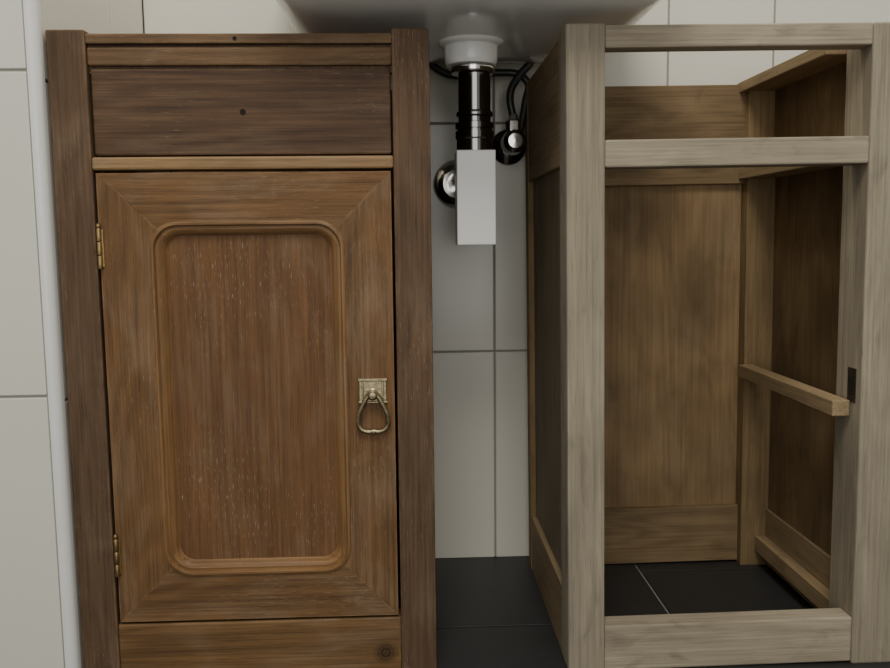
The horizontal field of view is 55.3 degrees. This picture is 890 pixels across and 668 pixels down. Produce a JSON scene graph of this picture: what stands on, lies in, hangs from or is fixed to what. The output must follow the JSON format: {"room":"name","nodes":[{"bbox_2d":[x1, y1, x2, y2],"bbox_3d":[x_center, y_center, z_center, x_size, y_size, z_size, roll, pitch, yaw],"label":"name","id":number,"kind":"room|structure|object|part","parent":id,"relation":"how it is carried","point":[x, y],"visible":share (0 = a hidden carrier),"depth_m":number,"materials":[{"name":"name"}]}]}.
{"room":"bathroom","nodes":[
{"label":"bathroom","id":0,"kind":"room"},
{"bbox_2d":[0,0,143,667],"bbox_3d":[-0.897,-0.804,1.044,0.912,2.400,0.455,-1,6,-2],"label":"wall","id":1,"kind":"structure","parent":0,"point":[31,625],"depth_m":0.94,"materials":[{"name":"tile"}]},
{"bbox_2d":[23,0,80,667],"bbox_3d":[-0.438,-0.786,0.842,0.012,2.400,0.014,-1,6,-2],"label":"trim","id":2,"kind":"structure","parent":1,"relation":"attached to","point":[34,54],"depth_m":0.93,"materials":[{"name":"white plastic"}]},
{"bbox_2d":[143,0,889,557],"bbox_3d":[0.444,-0.845,1.282,1.788,2.400,0.080,-1,6,-2],"label":"wall","id":3,"kind":"structure","parent":0,"point":[480,385],"depth_m":1.31,"materials":[{"name":"tile"}]},
{"bbox_2d":[276,0,659,68],"bbox_3d":[0.024,-0.421,1.040,0.502,0.176,0.462,-1,6,-2],"label":"washbasin","id":4,"kind":"object","parent":3,"relation":"attached to","point":[492,32],"visible":0.75,"depth_m":0.96,"materials":[{"name":"white ceramic"}]},
{"bbox_2d":[433,63,495,244],"bbox_3d":[0.023,-0.236,1.174,0.074,0.222,0.237,-1,6,-2],"label":"trap","id":5,"kind":"object","parent":4,"relation":"attached to","point":[466,184],"visible":1,"depth_m":1.06,"materials":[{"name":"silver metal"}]},
{"bbox_2d":[429,63,533,164],"bbox_3d":[0.049,-0.339,1.237,0.168,0.178,0.091,-1,6,-2],"label":"angle valve","id":6,"kind":"object","parent":3,"relation":"attached to","point":[509,144],"visible":0.78,"depth_m":1.23,"materials":[{"name":"silver metal"}]},
{"bbox_2d":[398,556,889,667],"bbox_3d":[0.060,0.547,-0.042,2.700,0.060,2.990,-1,6,-2],"label":"floor","id":7,"kind":"structure","parent":0,"point":[491,612],"depth_m":1.19,"materials":[{"name":"tile"}]},
{"bbox_2d":[45,28,436,667],"bbox_3d":[-0.224,0.019,1.113,0.409,0.735,0.347,-1,6,-2],"label":"base cabinet","id":8,"kind":"object","parent":7,"relation":"on","point":[244,219],"visible":1,"depth_m":0.95,"materials":[{"name":"brown wood"}]},
{"bbox_3d":[-0.222,-0.319,0.925,0.326,0.010,0.025,-1,6,-2],"label":"rail","id":9,"kind":"part","parent":8,"relation":"part of","materials":[{"name":"brown wood"}]},
{"bbox_3d":[-0.221,-0.243,0.937,0.322,0.092,0.020,-1,6,-2],"label":"drawer","id":10,"kind":"part","parent":8,"relation":"part of","materials":[{"name":"brown wood"}]},
{"bbox_3d":[-0.220,-0.188,0.941,0.326,0.014,0.028,-1,6,-2],"label":"drawer divider rail","id":11,"kind":"part","parent":8,"relation":"part of","materials":[{"name":"brown wood"}]},
{"bbox_3d":[-0.220,-0.148,0.944,0.320,0.062,0.022,-1,6,-2],"label":"door rail","id":12,"kind":"part","parent":8,"relation":"part of","materials":[{"name":"brown wood"}]},
{"bbox_3d":[-0.217,0.076,0.962,0.214,0.405,0.012,-1,6,-2],"label":"door moulding","id":13,"kind":"part","parent":8,"relation":"part of","materials":[{"name":"brown wood"}]},
{"bbox_3d":[-0.217,0.075,0.971,0.197,0.388,0.007,-1,6,-2],"label":"door panel","id":14,"kind":"part","parent":8,"relation":"part of","materials":[{"name":"brown wood"}]},
{"bbox_3d":[-0.215,0.298,0.995,0.320,0.063,0.022,-1,6,-2],"label":"door rail","id":15,"kind":"part","parent":8,"relation":"part of","materials":[{"name":"brown wood"}]},
{"bbox_3d":[-0.215,0.366,1.004,0.326,0.069,0.026,-1,6,-2],"label":"rail","id":16,"kind":"part","parent":8,"relation":"part of","materials":[{"name":"brown wood"}]},
{"bbox_3d":[-0.231,0.006,1.278,0.326,0.724,0.010,-1,6,-2],"label":"panel","id":17,"kind":"part","parent":8,"relation":"part of","materials":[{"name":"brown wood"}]},
{"bbox_3d":[-0.081,0.069,0.955,0.017,0.017,0.012,-1,6,-2],"label":"handle post","id":18,"kind":"part","parent":8,"relation":"part of","materials":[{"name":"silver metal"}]},
{"bbox_3d":[-0.082,0.064,0.961,0.033,0.028,0.004,-1,6,-2],"label":"handle plate","id":19,"kind":"part","parent":8,"relation":"part of","materials":[{"name":"gold metal"}]},
{"bbox_2d":[525,22,889,667],"bbox_3d":[0.327,0.009,1.136,0.393,0.742,0.343,-1,6,-2],"label":"cabinet frame","id":20,"kind":"object","parent":7,"relation":"on","point":[708,266],"visible":1,"depth_m":1.14,"materials":[{"name":"brown wood"}]},
{"bbox_3d":[0.145,-0.002,1.279,0.040,0.732,0.026,-1,6,-2],"label":"post","id":21,"kind":"part","parent":20,"relation":"part of","materials":[{"name":"brown wood"}]},
{"bbox_3d":[0.137,-0.279,1.101,0.023,0.142,0.264,-1,6,-2],"label":"rail","id":22,"kind":"part","parent":20,"relation":"part of","materials":[{"name":"brown wood"}]},
{"bbox_3d":[0.150,0.335,1.171,0.023,0.086,0.264,-1,6,-2],"label":"rail","id":23,"kind":"part","parent":20,"relation":"part of","materials":[{"name":"brown wood"}]},
{"bbox_3d":[0.142,0.042,1.137,0.006,0.504,0.264,-1,6,-2],"label":"panel","id":24,"kind":"part","parent":20,"relation":"part of","materials":[{"name":"brown wood"}]},
{"bbox_3d":[0.158,0.028,0.981,0.043,0.738,0.045,-1,6,-2],"label":"post","id":25,"kind":"part","parent":20,"relation":"part of","materials":[{"name":"brown wood"}]},
{"bbox_3d":[0.311,0.313,1.332,0.294,0.088,0.020,-1,6,-2],"label":"rail","id":26,"kind":"part","parent":20,"relation":"part of","materials":[{"name":"brown wood"}]},
{"bbox_3d":[0.305,0.024,1.302,0.294,0.496,0.006,-1,6,-2],"label":"panel","id":27,"kind":"part","parent":20,"relation":"part of","materials":[{"name":"brown wood"}]},
{"bbox_3d":[0.299,-0.293,1.263,0.294,0.144,0.020,-1,6,-2],"label":"rail","id":28,"kind":"part","parent":20,"relation":"part of","materials":[{"name":"brown wood"}]},
{"bbox_3d":[0.335,0.365,1.019,0.296,0.055,0.028,-1,6,-2],"label":"rail","id":29,"kind":"part","parent":20,"relation":"part of","materials":[{"name":"brown wood"}]},
{"bbox_3d":[0.323,-0.204,0.958,0.296,0.030,0.037,-1,6,-2],"label":"rail","id":30,"kind":"part","parent":20,"relation":"part of","materials":[{"name":"brown wood"}]},
{"bbox_3d":[0.321,-0.328,0.939,0.296,0.024,0.027,-1,6,-2],"label":"rail","id":31,"kind":"part","parent":20,"relation":"part of","materials":[{"name":"brown wood"}]},
{"bbox_3d":[0.484,-0.009,1.292,0.068,0.736,0.026,-1,6,-2],"label":"post","id":32,"kind":"part","parent":20,"relation":"part of","materials":[{"name":"brown wood"}]},
{"bbox_3d":[0.514,0.326,1.184,0.029,0.086,0.264,-1,6,-2],"label":"rail","id":33,"kind":"part","parent":20,"relation":"part of","materials":[{"name":"brown wood"}]},
{"bbox_3d":[0.502,0.033,1.151,0.008,0.504,0.264,-1,6,-2],"label":"panel","id":34,"kind":"part","parent":20,"relation":"part of","materials":[{"name":"brown wood"}]},
{"bbox_3d":[0.502,-0.288,1.115,0.029,0.142,0.264,-1,6,-2],"label":"rail","id":35,"kind":"part","parent":20,"relation":"part of","materials":[{"name":"brown wood"}]},
{"bbox_3d":[0.477,0.059,0.996,0.003,0.040,0.018,-1,6,-2],"label":"lock strike plate","id":36,"kind":"part","parent":20,"relation":"part of","materials":[{"name":"black metal"}]},
{"bbox_3d":[0.502,0.022,1.002,0.054,0.740,0.060,-1,6,-2],"label":"post","id":37,"kind":"part","parent":20,"relation":"part of","materials":[{"name":"brown wood"}]}
]}

